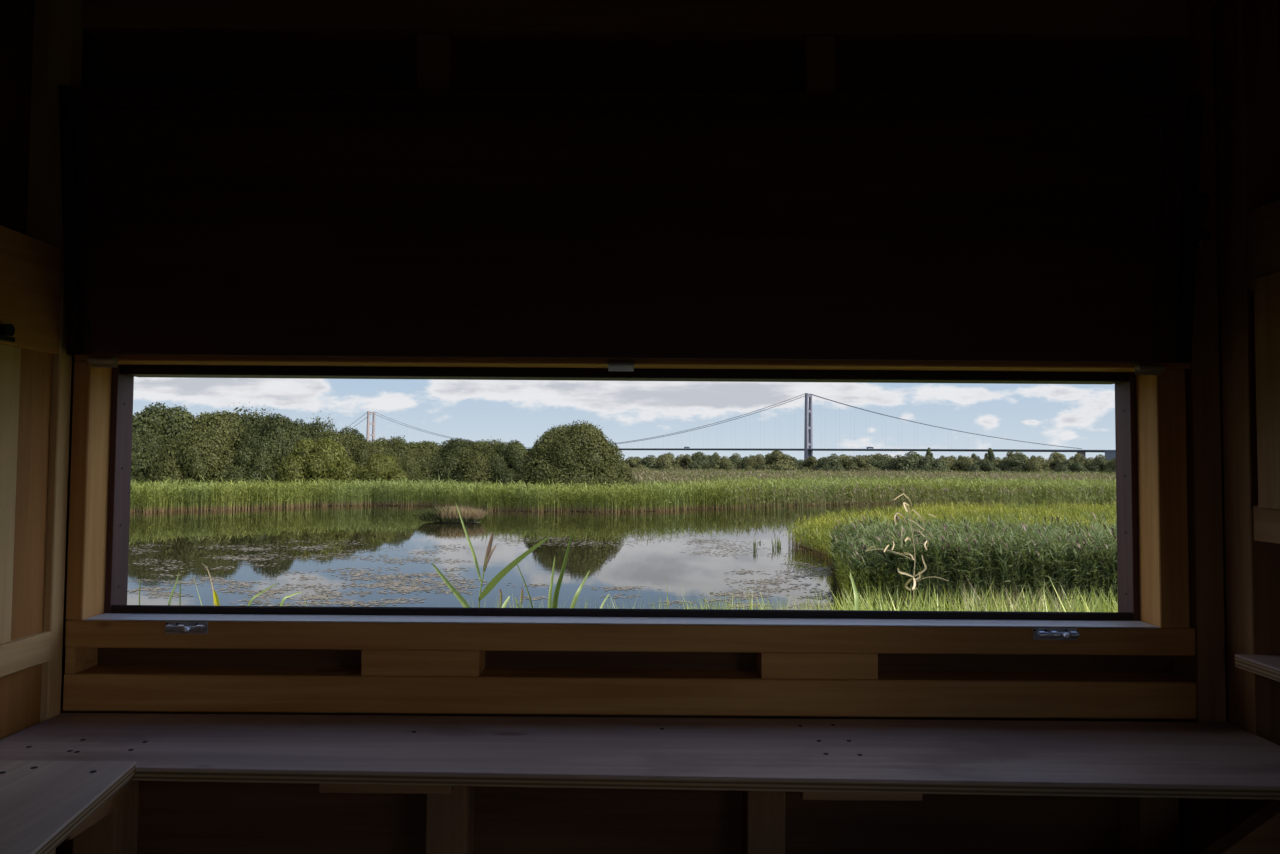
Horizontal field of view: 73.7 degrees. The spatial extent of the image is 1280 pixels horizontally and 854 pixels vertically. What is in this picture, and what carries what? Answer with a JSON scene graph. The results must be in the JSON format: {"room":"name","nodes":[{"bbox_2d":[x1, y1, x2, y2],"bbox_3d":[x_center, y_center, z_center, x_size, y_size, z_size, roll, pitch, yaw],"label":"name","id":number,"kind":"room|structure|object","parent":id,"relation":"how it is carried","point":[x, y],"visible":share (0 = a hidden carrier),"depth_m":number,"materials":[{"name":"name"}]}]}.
{"room":"bird hide","nodes":[
{"label":"bird hide","id":0,"kind":"room"},
{"bbox_2d":[0,0,82,853],"bbox_3d":[-1.389,0.126,0.143,0.114,2.642,3.896,0,-2,0],"label":"wall","id":1,"kind":"structure","parent":0,"point":[41,41],"depth_m":1.93,"materials":[{"name":"brown wood"}]},
{"bbox_2d":[0,324,14,341],"bbox_3d":[-1.325,-0.198,1.790,0.018,0.035,0.049,0,-2,0],"label":"shutter latch","id":2,"kind":"object","parent":1,"relation":"attached to","point":[6,330],"visible":1,"depth_m":1.78,"materials":[{"name":"black metal"}]},
{"bbox_2d":[0,760,135,853],"bbox_3d":[-1.079,0.648,0.857,0.514,0.079,1.566,0,-2,0],"label":"shelf","id":3,"kind":"object","parent":1,"relation":"attached to","point":[44,804],"visible":1,"depth_m":1.48,"materials":[{"name":"brown wood"}]},
{"bbox_2d":[56,0,1229,853],"bbox_3d":[-0.002,0.210,2.042,3.240,2.642,0.122,0,-2,0],"label":"wall","id":4,"kind":"structure","parent":0,"point":[1169,664],"depth_m":2.03,"materials":[{"name":"brown wood"}]},
{"bbox_2d":[164,621,207,633],"bbox_3d":[-1.052,0.466,1.965,0.097,0.028,0.037,0,-2,0],"label":"bolt","id":5,"kind":"object","parent":4,"relation":"attached to","point":[171,627],"visible":1,"depth_m":1.98,"materials":[{"name":"metal"}]},
{"bbox_2d":[105,365,1139,620],"bbox_3d":[-0.041,0.166,2.121,2.508,0.616,0.085,0,-2,0],"label":"window","id":6,"kind":"structure","parent":4,"relation":"in","point":[117,554],"depth_m":2.09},
{"bbox_2d":[58,85,1209,374],"bbox_3d":[-0.008,-0.450,1.971,2.630,0.635,0.095,0,-2,0],"label":"window shutter","id":7,"kind":"object","parent":4,"relation":"attached to","point":[197,222],"visible":1,"depth_m":1.96,"materials":[{"name":"wood"}]},
{"bbox_2d":[0,713,1279,800],"bbox_3d":[0.008,0.691,1.773,2.691,0.057,0.401,0,-2,0],"label":"shelf","id":8,"kind":"object","parent":4,"relation":"attached to","point":[817,759],"visible":1,"depth_m":1.73,"materials":[{"name":"brown wood"}]},
{"bbox_2d":[1033,628,1078,639],"bbox_3d":[0.964,0.480,1.965,0.102,0.028,0.037,0,-2,0],"label":"bolt","id":9,"kind":"object","parent":4,"relation":"attached to","point":[1038,633],"visible":1,"depth_m":1.97,"materials":[{"name":"metal"}]},
{"bbox_2d":[1200,0,1279,853],"bbox_3d":[1.212,0.145,0.143,0.518,2.642,3.896,0,-2,0],"label":"wall","id":10,"kind":"structure","parent":0,"point":[1247,32],"depth_m":1.94,"materials":[{"name":"brown wood"}]},
{"bbox_2d":[1235,654,1279,681],"bbox_3d":[1.378,0.498,1.424,0.130,0.027,0.923,0,-2,0],"label":"wall ledge","id":11,"kind":"object","parent":10,"relation":"attached to","point":[1265,665],"visible":1,"depth_m":1.83,"materials":[{"name":"brown wood"}]},
{"bbox_2d":[1254,271,1279,509],"bbox_3d":[1.349,-0.092,1.449,0.033,0.505,0.848,0,-2,0],"label":"shutter","id":12,"kind":"object","parent":10,"relation":"attached to","point":[1266,287],"visible":1,"depth_m":1.83,"materials":[{"name":"brown wood"}]},
{"label":"outside","id":13,"kind":"structure","parent":0,"visible":0},
{"bbox_3d":[2.981,2.637,5.653,34.000,1.188,17.500,0,-2,0],"label":"ground","id":14,"kind":"structure","parent":13,"visible":0},
{"bbox_2d":[139,573,180,604],"bbox_3d":[-1.957,1.304,3.502,0.176,1.397,0.100,0,-2,0],"label":"grass tuft","id":15,"kind":"object","parent":14,"relation":"on","point":[170,598],"visible":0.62,"depth_m":3.49,"materials":[{"name":"green plant"}]},
{"bbox_2d":[202,563,219,605],"bbox_3d":[-1.681,1.259,3.295,0.167,1.447,0.022,-1,-3,37],"label":"reed","id":16,"kind":"object","parent":14,"relation":"on","point":[215,596],"visible":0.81,"depth_m":3.28,"materials":[{"name":"plant"}]},
{"bbox_2d":[248,583,300,605],"bbox_3d":[-1.520,1.328,3.501,0.198,1.355,0.100,0,-2,0],"label":"grass tuft","id":17,"kind":"object","parent":14,"relation":"on","point":[258,594],"visible":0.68,"depth_m":3.53,"materials":[{"name":"green plant"}]},
{"bbox_2d":[431,504,548,607],"bbox_3d":[-0.580,1.155,3.339,0.741,1.687,0.099,-2,-3,42],"label":"reed","id":18,"kind":"object","parent":14,"relation":"on","point":[489,551],"visible":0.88,"depth_m":3.39,"materials":[{"name":"green plant"}]},
{"bbox_2d":[499,589,523,607],"bbox_3d":[-0.563,1.370,3.700,0.111,1.329,0.100,0,-2,0],"label":"reed","id":19,"kind":"object","parent":14,"relation":"on","point":[500,591],"visible":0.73,"depth_m":3.71,"materials":[{"name":"green plant"}]},
{"bbox_2d":[517,534,608,607],"bbox_3d":[-0.332,1.230,3.555,0.390,1.588,0.200,0,-2,0],"label":"reed","id":20,"kind":"object","parent":14,"relation":"on","point":[554,603],"visible":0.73,"depth_m":3.58,"materials":[{"name":"green plant"}]},
{"bbox_2d":[186,574,1117,611],"bbox_3d":[-1.214,1.774,6.989,21.827,2.146,7.974,0,-2,0],"label":"grass","id":21,"kind":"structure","parent":14,"relation":"on","point":[880,606],"depth_m":6.40,"materials":[{"name":"green plant"}]},
{"bbox_2d":[850,573,859,609],"bbox_3d":[1.061,1.414,4.199,0.032,1.380,0.100,0,-2,0],"label":"reed leaf","id":22,"kind":"object","parent":14,"relation":"on","point":[856,597],"visible":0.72,"depth_m":4.22,"materials":[{"name":"green plant"}]},
{"bbox_2d":[663,576,1106,611],"bbox_3d":[3.364,1.796,6.673,6.553,1.631,3.781,0,-2,0],"label":"dry grass","id":23,"kind":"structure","parent":14,"relation":"on","point":[1031,603],"depth_m":6.58,"materials":[{"name":"plant"}]},
{"bbox_2d":[866,493,947,610],"bbox_3d":[1.581,1.311,5.163,0.492,1.836,0.286,1,-2,-20],"label":"plant","id":24,"kind":"object","parent":14,"relation":"on","point":[904,503],"visible":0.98,"depth_m":5.17,"materials":[{"name":"plant"}]},
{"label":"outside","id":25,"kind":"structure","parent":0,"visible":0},
{"bbox_2d":[801,515,1113,605],"bbox_3d":[32.137,4.069,30.024,55.668,0.001,28.700,0,-2,0],"label":"ground","id":26,"kind":"structure","parent":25,"point":[930,515],"depth_m":16.70,"materials":[{"name":"soil"}]},
{"bbox_2d":[784,498,1116,603],"bbox_3d":[14.395,3.515,32.425,14.172,1.093,38.722,-1,-3,35],"label":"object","id":27,"kind":"object","parent":26,"relation":"on","point":[814,531],"visible":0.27,"depth_m":31.83,"materials":[{"name":"green plant"}]},
{"bbox_2d":[825,506,1117,606],"bbox_3d":[10.409,2.643,18.565,12.988,1.706,6.406,0,-2,0],"label":"reeds","id":28,"kind":"object","parent":26,"relation":"on","point":[1023,554],"visible":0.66,"depth_m":16.36,"materials":[{"name":"green plant"}]},
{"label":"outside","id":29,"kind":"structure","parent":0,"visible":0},
{"bbox_2d":[134,462,1113,511],"bbox_3d":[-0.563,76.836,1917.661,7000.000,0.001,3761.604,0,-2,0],"label":"ground","id":30,"kind":"structure","parent":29,"point":[396,503],"depth_m":49.11,"materials":[{"name":"soil"}]},
{"bbox_2d":[131,431,165,484],"bbox_3d":[-31.561,2.447,54.081,5.804,4.481,5.618,-1,-3,30],"label":"broadleaf tree","id":31,"kind":"object","parent":30,"relation":"on","point":[145,448],"visible":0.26,"depth_m":52.76,"materials":[{"name":"green plant"}]},
{"bbox_2d":[132,402,197,447],"bbox_3d":[-33.750,1.585,59.907,8.584,6.766,9.280,1,-2,-17],"label":"broadleaf tree","id":32,"kind":"object","parent":30,"relation":"on","point":[154,420],"visible":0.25,"depth_m":58.64,"materials":[{"name":"green plant"}]},
{"bbox_2d":[143,428,242,498],"bbox_3d":[-27.468,2.244,52.778,5.560,4.854,5.475,2,-3,-42],"label":"broadleaf tree","id":33,"kind":"object","parent":30,"relation":"on","point":[197,455],"visible":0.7,"depth_m":51.58,"materials":[{"name":"green plant"}]},
{"bbox_2d":[187,409,245,454],"bbox_3d":[-30.210,1.850,61.031,7.638,6.351,7.183,-1,-2,26],"label":"broadleaf tree","id":34,"kind":"object","parent":30,"relation":"on","point":[226,423],"visible":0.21,"depth_m":60.05,"materials":[{"name":"green plant"}]},
{"bbox_2d":[210,434,281,491],"bbox_3d":[-24.349,2.622,53.901,5.408,4.209,5.112,2,-3,-42],"label":"broadleaf tree","id":35,"kind":"object","parent":30,"relation":"on","point":[257,459],"visible":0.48,"depth_m":52.66,"materials":[{"name":"green plant"}]},
{"bbox_2d":[232,405,279,432],"bbox_3d":[-35.292,1.653,78.199,9.241,8.082,9.829,1,-2,-21],"label":"broadleaf tree","id":36,"kind":"object","parent":30,"relation":"on","point":[249,420],"visible":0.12,"depth_m":77.84,"materials":[{"name":"green plant"}]},
{"bbox_2d":[234,412,304,470],"bbox_3d":[-26.502,2.016,61.075,6.058,6.060,6.259,0,-2,6],"label":"broadleaf tree","id":37,"kind":"object","parent":30,"relation":"on","point":[284,436],"visible":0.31,"depth_m":59.95,"materials":[{"name":"green plant"}]},
{"bbox_2d":[292,418,320,443],"bbox_3d":[-29.405,2.441,73.975,6.352,6.174,6.867,0,-2,21],"label":"broadleaf tree","id":38,"kind":"object","parent":30,"relation":"on","point":[305,431],"visible":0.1,"depth_m":73.11,"materials":[{"name":"green plant"}]},
{"bbox_2d":[273,437,358,500],"bbox_3d":[-20.943,2.716,55.126,5.600,4.160,5.572,0,-2,6],"label":"broadleaf tree","id":39,"kind":"object","parent":30,"relation":"on","point":[325,459],"visible":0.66,"depth_m":53.72,"materials":[{"name":"green plant"}]},
{"bbox_2d":[307,411,336,435],"bbox_3d":[-27.890,2.083,75.353,4.080,7.047,3.677,1,-2,-24],"label":"broadleaf tree","id":40,"kind":"object","parent":30,"relation":"on","point":[320,427],"visible":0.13,"depth_m":74.89,"materials":[{"name":"green plant"}]},
{"bbox_2d":[314,426,361,461],"bbox_3d":[-21.719,2.479,61.177,5.480,5.134,5.565,0,-2,2],"label":"broadleaf tree","id":41,"kind":"object","parent":30,"relation":"on","point":[345,441],"visible":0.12,"depth_m":60.11,"materials":[{"name":"green plant"}]},
{"bbox_2d":[334,426,366,443],"bbox_3d":[-23.859,2.703,69.950,5.633,5.372,5.960,0,-2,13],"label":"broadleaf tree","id":42,"kind":"object","parent":30,"relation":"on","point":[354,431],"visible":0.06,"depth_m":70.06,"materials":[{"name":"green plant"}]},
{"bbox_2d":[349,438,388,470],"bbox_3d":[-19.545,2.922,60.988,4.884,4.223,5.194,0,-2,11],"label":"broadleaf tree","id":43,"kind":"object","parent":30,"relation":"on","point":[370,448],"visible":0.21,"depth_m":60.20,"materials":[{"name":"green plant"}]},
{"bbox_2d":[350,453,406,497],"bbox_3d":[-17.070,3.274,56.106,3.868,3.109,3.887,2,-3,-42],"label":"broadleaf tree","id":44,"kind":"object","parent":30,"relation":"on","point":[379,466],"visible":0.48,"depth_m":55.16,"materials":[{"name":"green plant"}]},
{"bbox_2d":[375,435,422,477],"bbox_3d":[-20.440,2.912,69.712,5.345,4.936,5.428,1,-2,-10],"label":"broadleaf tree","id":45,"kind":"object","parent":30,"relation":"on","point":[396,447],"visible":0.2,"depth_m":69.30,"materials":[{"name":"green plant"}]},
{"bbox_2d":[393,455,427,489],"bbox_3d":[-16.131,3.393,57.934,3.551,3.018,3.776,-2,-3,42],"label":"broadleaf tree","id":46,"kind":"object","parent":30,"relation":"on","point":[407,464],"visible":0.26,"depth_m":57.42,"materials":[{"name":"green plant"}]},
{"bbox_2d":[408,440,443,482],"bbox_3d":[-20.824,3.532,81.994,8.119,4.636,7.582,0,-2,14],"label":"broadleaf tree","id":47,"kind":"object","parent":30,"relation":"on","point":[423,450],"visible":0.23,"depth_m":79.90,"materials":[{"name":"green plant"}]},
{"bbox_2d":[421,437,473,484],"bbox_3d":[-17.622,3.452,81.900,8.252,4.851,8.455,-1,-3,38],"label":"broadleaf tree","id":48,"kind":"object","parent":30,"relation":"on","point":[447,465],"visible":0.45,"depth_m":79.13,"materials":[{"name":"green plant"}]},
{"bbox_2d":[452,439,510,486],"bbox_3d":[-14.472,3.359,80.875,7.289,4.997,7.620,2,-3,-37],"label":"broadleaf tree","id":49,"kind":"object","parent":30,"relation":"on","point":[476,458],"visible":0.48,"depth_m":78.20,"materials":[{"name":"green plant"}]},
{"bbox_2d":[480,439,528,488],"bbox_3d":[-12.048,3.479,79.889,6.524,4.710,7.134,-1,-3,39],"label":"broadleaf tree","id":50,"kind":"object","parent":30,"relation":"on","point":[512,454],"visible":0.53,"depth_m":77.92,"materials":[{"name":"green plant"}]},
{"bbox_2d":[510,420,636,498],"bbox_3d":[-4.514,2.272,57.773,8.482,5.577,8.460,-1,-3,31],"label":"round bush","id":51,"kind":"object","parent":30,"relation":"on","point":[582,453],"visible":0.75,"depth_m":55.51,"materials":[{"name":"green plant"}]},
{"bbox_2d":[130,474,1115,512],"bbox_3d":[8.507,4.114,60.301,105.061,1.964,30.427,1,-2,-11],"label":"reed bed","id":52,"kind":"object","parent":30,"relation":"on","point":[142,496],"visible":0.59,"depth_m":47.12,"materials":[{"name":"green plant"}]},
{"bbox_2d":[624,456,649,470],"bbox_3d":[-0.846,6.850,149.738,5.985,3.575,6.297,0,-2,4],"label":"bush","id":53,"kind":"object","parent":30,"relation":"on","point":[632,463],"visible":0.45,"depth_m":148.55,"materials":[{"name":"green plant"}]},
{"bbox_2d":[639,455,658,468],"bbox_3d":[2.134,6.996,156.537,7.424,3.891,6.747,0,-2,13],"label":"bush","id":54,"kind":"object","parent":30,"relation":"on","point":[647,462],"visible":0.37,"depth_m":155.23,"materials":[{"name":"green plant"}]},
{"bbox_2d":[654,452,682,471],"bbox_3d":[5.108,6.637,152.997,5.741,4.407,6.313,1,-2,-3],"label":"bush","id":55,"kind":"object","parent":30,"relation":"on","point":[665,462],"visible":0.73,"depth_m":151.56,"materials":[{"name":"green plant"}]},
{"bbox_2d":[673,454,692,470],"bbox_3d":[8.177,7.031,159.619,6.237,4.165,5.928,1,-2,-8],"label":"bush","id":56,"kind":"object","parent":30,"relation":"on","point":[682,461],"visible":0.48,"depth_m":159.29,"materials":[{"name":"green plant"}]},
{"bbox_2d":[688,451,714,470],"bbox_3d":[11.638,6.709,155.918,6.842,4.550,6.874,2,-3,-28],"label":"bush","id":57,"kind":"object","parent":30,"relation":"on","point":[700,459],"visible":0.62,"depth_m":153.79,"materials":[{"name":"green plant"}]},
{"bbox_2d":[707,452,718,461],"bbox_3d":[20.321,9.512,234.694,5.610,5.312,6.174,-1,-3,28],"label":"tree","id":58,"kind":"object","parent":30,"relation":"on","point":[715,454],"visible":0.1,"depth_m":233.65,"materials":[{"name":"green plant"}]},
{"bbox_2d":[709,455,737,472],"bbox_3d":[14.611,6.935,152.058,5.470,3.836,5.198,1,-2,-17],"label":"bush","id":59,"kind":"object","parent":30,"relation":"on","point":[719,463],"visible":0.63,"depth_m":150.63,"materials":[{"name":"green plant"}]},
{"bbox_2d":[342,393,1115,460],"bbox_3d":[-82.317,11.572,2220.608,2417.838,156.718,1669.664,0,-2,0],"label":"suspension bridge","id":60,"kind":"structure","parent":30,"relation":"on","point":[808,449],"depth_m":1895.66,"materials":[{"name":"metal"}]},
{"bbox_2d":[729,453,754,470],"bbox_3d":[18.348,6.985,158.714,6.377,4.367,7.017,2,-2,-26],"label":"bush","id":61,"kind":"object","parent":30,"relation":"on","point":[737,461],"visible":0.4,"depth_m":157.90,"materials":[{"name":"green plant"}]},
{"bbox_2d":[744,454,765,470],"bbox_3d":[21.387,6.882,154.841,5.904,4.286,5.369,2,-3,-32],"label":"bush","id":62,"kind":"object","parent":30,"relation":"on","point":[750,463],"visible":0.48,"depth_m":154.19,"materials":[{"name":"green plant"}]},
{"bbox_2d":[753,450,797,472],"bbox_3d":[23.894,6.461,150.830,8.176,4.928,8.603,2,-3,-30],"label":"bush","id":63,"kind":"object","parent":30,"relation":"on","point":[777,460],"visible":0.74,"depth_m":149.06,"materials":[{"name":"green plant"}]},
{"bbox_2d":[791,457,804,466],"bbox_3d":[29.158,7.327,157.827,5.544,3.643,5.569,0,-2,3],"label":"bush","id":64,"kind":"object","parent":30,"relation":"on","point":[796,462],"visible":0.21,"depth_m":157.25,"materials":[{"name":"green plant"}]},
{"bbox_2d":[795,456,818,471],"bbox_3d":[30.770,7.088,153.792,6.144,3.906,6.465,2,-3,-36],"label":"bush","id":65,"kind":"object","parent":30,"relation":"on","point":[811,463],"visible":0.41,"depth_m":153.04,"materials":[{"name":"green plant"}]},
{"bbox_2d":[815,453,844,474],"bbox_3d":[33.555,6.758,149.675,6.147,4.342,5.587,3,-3,-44],"label":"bush","id":66,"kind":"object","parent":30,"relation":"on","point":[830,463],"visible":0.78,"depth_m":148.44,"materials":[{"name":"green plant"}]},
{"bbox_2d":[837,454,853,468],"bbox_3d":[37.761,7.051,157.007,6.976,4.364,6.345,0,-2,17],"label":"bush","id":67,"kind":"object","parent":30,"relation":"on","point":[844,459],"visible":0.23,"depth_m":155.83,"materials":[{"name":"green plant"}]},
{"bbox_2d":[845,455,879,472],"bbox_3d":[39.978,6.968,152.695,6.540,4.227,6.882,0,-2,15],"label":"bush","id":68,"kind":"object","parent":30,"relation":"on","point":[859,462],"visible":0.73,"depth_m":151.52,"materials":[{"name":"green plant"}]},
{"bbox_2d":[626,467,1115,512],"bbox_3d":[63.359,6.470,108.789,147.350,1.807,126.665,0,-2,0],"label":"reeds","id":69,"kind":"object","parent":30,"relation":"on","point":[638,478],"visible":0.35,"depth_m":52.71,"materials":[{"name":"green plant"}]},
{"bbox_2d":[867,453,882,458],"bbox_3d":[63.713,9.592,229.629,9.125,5.372,8.299,0,-2,14],"label":"tree","id":70,"kind":"object","parent":30,"relation":"on","point":[878,455],"visible":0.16,"depth_m":228.96,"materials":[{"name":"green plant"}]},
{"bbox_2d":[868,454,893,472],"bbox_3d":[45.349,7.224,159.822,8.251,4.370,9.079,0,-2,6],"label":"bush","id":71,"kind":"object","parent":30,"relation":"on","point":[881,462],"visible":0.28,"depth_m":157.59,"materials":[{"name":"green plant"}]},
{"bbox_2d":[883,451,922,472],"bbox_3d":[49.143,6.847,156.064,8.938,4.946,9.836,2,-2,-27],"label":"bush","id":72,"kind":"object","parent":30,"relation":"on","point":[911,461],"visible":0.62,"depth_m":153.53,"materials":[{"name":"green plant"}]},
{"bbox_2d":[925,447,934,459],"bbox_3d":[74.535,8.621,220.097,3.914,6.866,3.117,0,-2,4],"label":"tree","id":73,"kind":"object","parent":30,"relation":"on","point":[928,452],"visible":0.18,"depth_m":219.60,"materials":[{"name":"green plant"}]},
{"bbox_2d":[917,455,949,473],"bbox_3d":[51.761,7.033,152.080,7.188,4.234,6.532,2,-3,-42],"label":"bush","id":74,"kind":"object","parent":30,"relation":"on","point":[928,463],"visible":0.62,"depth_m":150.63,"materials":[{"name":"green plant"}]},
{"bbox_2d":[941,455,957,469],"bbox_3d":[57.871,7.325,158.934,5.967,4.248,6.560,-1,-2,24],"label":"bush","id":75,"kind":"object","parent":30,"relation":"on","point":[952,459],"visible":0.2,"depth_m":157.82,"materials":[{"name":"green plant"}]},
{"bbox_2d":[950,456,976,471],"bbox_3d":[59.378,7.250,154.987,6.507,4.114,6.184,-1,-3,35],"label":"bush","id":76,"kind":"object","parent":30,"relation":"on","point":[964,463],"visible":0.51,"depth_m":153.98,"materials":[{"name":"green plant"}]},
{"bbox_2d":[971,453,980,461],"bbox_3d":[88.637,9.547,224.819,4.934,5.400,4.957,1,-2,-2],"label":"tree","id":77,"kind":"object","parent":30,"relation":"on","point":[973,455],"visible":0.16,"depth_m":224.48,"materials":[{"name":"green plant"}]},
{"bbox_2d":[967,459,1000,473],"bbox_3d":[60.747,7.334,150.750,5.766,3.537,5.740,-1,-3,33],"label":"bush","id":78,"kind":"object","parent":30,"relation":"on","point":[985,465],"visible":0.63,"depth_m":149.86,"materials":[{"name":"green plant"}]},
{"bbox_2d":[980,448,994,462],"bbox_3d":[90.014,8.721,219.566,5.033,6.851,4.008,0,-2,16],"label":"tree","id":79,"kind":"object","parent":30,"relation":"on","point":[990,455],"visible":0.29,"depth_m":219.44,"materials":[{"name":"green plant"}]},
{"bbox_2d":[989,457,1006,468],"bbox_3d":[66.796,7.430,157.596,6.633,4.059,6.304,1,-2,-24],"label":"bush","id":80,"kind":"object","parent":30,"relation":"on","point":[995,461],"visible":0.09,"depth_m":157.32,"materials":[{"name":"green plant"}]},
{"bbox_2d":[996,454,1027,473],"bbox_3d":[68.175,7.086,153.466,9.224,4.503,8.383,0,-2,0],"label":"bush","id":81,"kind":"object","parent":30,"relation":"on","point":[1009,464],"visible":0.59,"depth_m":152.11,"materials":[{"name":"green plant"}]},
{"bbox_2d":[1006,451,1027,458],"bbox_3d":[98.855,9.323,225.178,8.996,6.173,8.550,1,-2,-16],"label":"tree","id":82,"kind":"object","parent":30,"relation":"on","point":[1011,454],"visible":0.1,"depth_m":224.34,"materials":[{"name":"green plant"}]},
{"bbox_2d":[1024,456,1054,473],"bbox_3d":[70.051,7.075,149.942,5.629,4.231,6.189,0,-2,22],"label":"bush","id":83,"kind":"object","parent":30,"relation":"on","point":[1037,463],"visible":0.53,"depth_m":148.91,"materials":[{"name":"green plant"}]},
{"bbox_2d":[1044,457,1062,470],"bbox_3d":[75.999,7.493,156.624,6.591,3.987,6.264,0,-2,4],"label":"bush","id":84,"kind":"object","parent":30,"relation":"on","point":[1051,464],"visible":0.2,"depth_m":156.44,"materials":[{"name":"green plant"}]},
{"bbox_2d":[1049,451,1065,462],"bbox_3d":[110.909,9.498,227.686,7.678,6.176,8.443,0,-2,11],"label":"tree","id":85,"kind":"object","parent":30,"relation":"on","point":[1054,455],"visible":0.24,"depth_m":226.63,"materials":[{"name":"green plant"}]},
{"bbox_2d":[1054,459,1088,473],"bbox_3d":[76.979,7.500,152.727,6.292,3.601,6.263,0,-2,22],"label":"bush","id":86,"kind":"object","parent":30,"relation":"on","point":[1069,466],"visible":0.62,"depth_m":151.74,"materials":[{"name":"green plant"}]},
{"bbox_2d":[1069,453,1083,463],"bbox_3d":[118.241,9.818,229.835,6.555,5.792,6.897,1,-2,-25],"label":"tree","id":87,"kind":"object","parent":30,"relation":"on","point":[1077,456],"visible":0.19,"depth_m":228.57,"materials":[{"name":"green plant"}]},
{"bbox_2d":[1078,457,1101,473],"bbox_3d":[84.124,7.619,160.053,7.197,4.133,6.840,0,-2,19],"label":"bush","id":88,"kind":"object","parent":30,"relation":"on","point":[1089,460],"visible":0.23,"depth_m":158.99,"materials":[{"name":"green plant"}]},
{"bbox_2d":[1086,454,1113,473],"bbox_3d":[84.830,7.268,155.950,6.704,4.582,7.377,0,-2,18],"label":"bush","id":89,"kind":"object","parent":30,"relation":"on","point":[1099,463],"visible":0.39,"depth_m":155.60,"materials":[{"name":"green plant"}]},
{"bbox_2d":[1103,458,1115,473],"bbox_3d":[86.185,7.138,151.672,7.237,4.499,6.582,-2,-3,43],"label":"bush","id":90,"kind":"object","parent":30,"relation":"on","point":[1112,464],"visible":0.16,"depth_m":152.82,"materials":[{"name":"green plant"}]},
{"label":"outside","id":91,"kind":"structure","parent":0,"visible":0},
{"bbox_2d":[127,503,1114,611],"bbox_3d":[-0.032,4.302,41.365,140.000,0.001,67.000,0,-2,0],"label":"pond water","id":92,"kind":"structure","parent":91,"point":[646,563],"depth_m":23.81,"materials":[{"name":"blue liquid"}]},
{"bbox_2d":[415,504,488,522],"bbox_3d":[-7.995,3.719,36.203,3.287,0.869,1.468,0,-2,0],"label":"islet","id":93,"kind":"object","parent":92,"relation":"in","point":[443,515],"visible":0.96,"depth_m":35.77,"materials":[{"name":"green plant"}]},
{"bbox_2d":[127,530,832,608],"bbox_3d":[-3.803,3.529,22.241,19.290,0.004,17.334,1,-2,-21],"label":"pondweed","id":94,"kind":"object","parent":92,"relation":"on","point":[348,602],"visible":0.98,"depth_m":18.32,"materials":[{"name":"green plant"}]},
{"bbox_2d":[753,539,757,550],"bbox_3d":[3.469,3.543,25.733,0.112,0.459,0.149,1,-2,-21],"label":"reed","id":95,"kind":"object","parent":92,"relation":"on","point":[754,543],"visible":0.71,"depth_m":25.74,"materials":[{"name":"green plant"}]},
{"bbox_2d":[774,535,780,547],"bbox_3d":[4.313,3.591,26.686,0.228,0.450,0.211,0,-2,14],"label":"reed","id":96,"kind":"object","parent":92,"relation":"on","point":[778,543],"visible":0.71,"depth_m":26.67,"materials":[{"name":"green plant"}]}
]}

